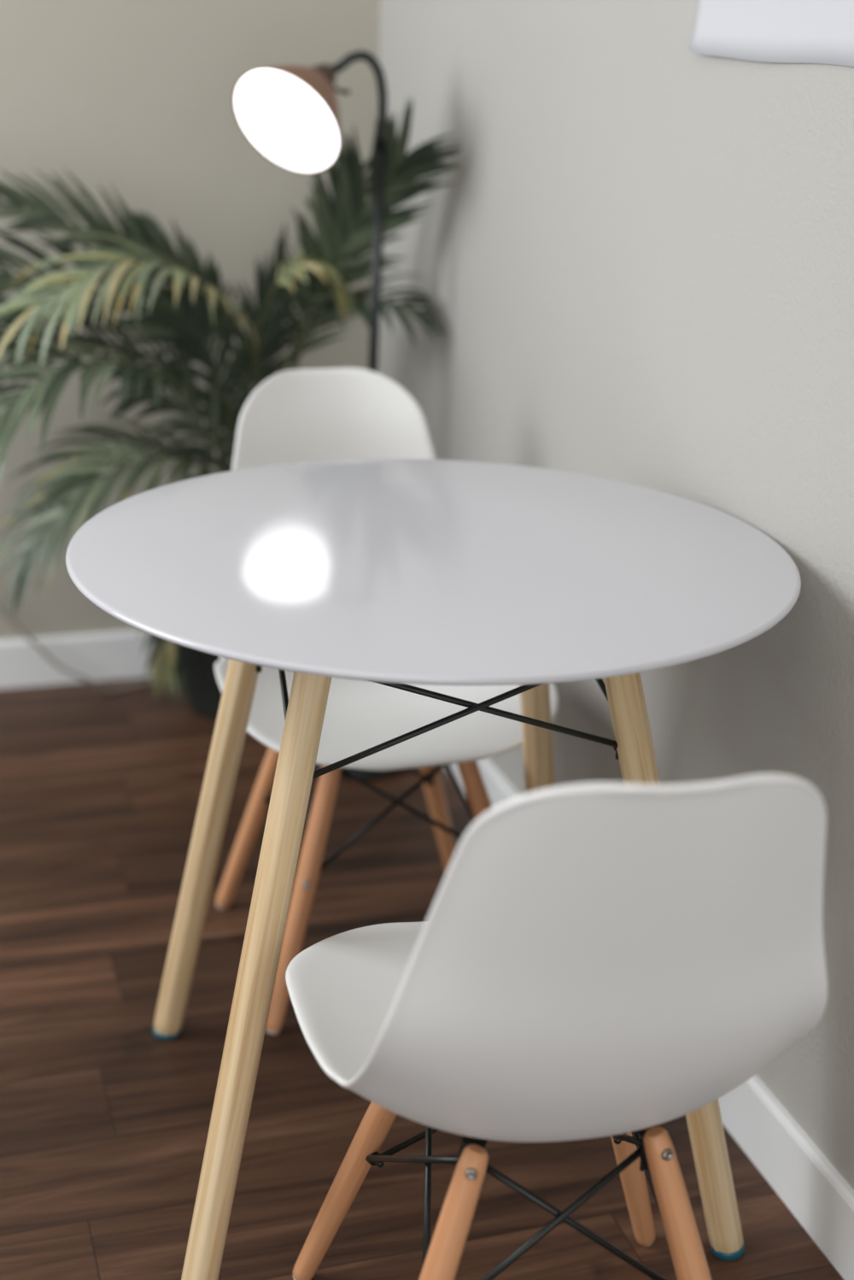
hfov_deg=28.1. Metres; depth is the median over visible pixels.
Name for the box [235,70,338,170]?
diffuser
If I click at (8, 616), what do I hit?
power cord
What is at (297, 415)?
dining chair
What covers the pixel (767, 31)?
paper sheet
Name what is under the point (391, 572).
dining table
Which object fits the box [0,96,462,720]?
potted palm
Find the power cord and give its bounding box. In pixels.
[0,605,154,692]
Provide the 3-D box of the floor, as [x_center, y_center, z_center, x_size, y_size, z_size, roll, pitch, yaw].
[-1.470,1.196,0.516,4.900,0.100,5.900,-4,21,-17]
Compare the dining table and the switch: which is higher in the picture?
the switch
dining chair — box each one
[214,367,558,1034]
[285,773,827,1279]
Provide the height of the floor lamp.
1.245 m
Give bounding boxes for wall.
[0,0,380,639]
[377,0,853,1190]
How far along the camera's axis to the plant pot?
3.30 m
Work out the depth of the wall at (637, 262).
2.17 m
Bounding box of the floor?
[0,676,844,1279]
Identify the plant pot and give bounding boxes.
[180,645,222,720]
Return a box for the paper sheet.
[688,0,853,66]
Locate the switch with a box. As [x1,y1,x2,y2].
[334,87,350,94]
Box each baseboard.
[0,630,165,688]
[444,757,853,1279]
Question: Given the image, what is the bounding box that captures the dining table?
[65,458,801,1279]
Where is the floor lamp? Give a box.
[233,50,405,780]
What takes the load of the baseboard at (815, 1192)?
attached to the wall at (637, 262)
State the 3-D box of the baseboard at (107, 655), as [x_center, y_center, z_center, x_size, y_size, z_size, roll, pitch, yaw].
[-2.325,0.163,2.968,4.587,0.099,0.013,-4,21,-17]
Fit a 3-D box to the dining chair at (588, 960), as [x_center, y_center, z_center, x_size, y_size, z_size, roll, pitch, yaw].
[0.112,0.388,1.572,0.458,0.809,0.541,-2,20,-11]
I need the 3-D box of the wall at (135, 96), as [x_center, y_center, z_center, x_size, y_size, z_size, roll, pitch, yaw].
[-2.299,-1.085,2.598,4.600,2.700,0.150,-4,21,-17]

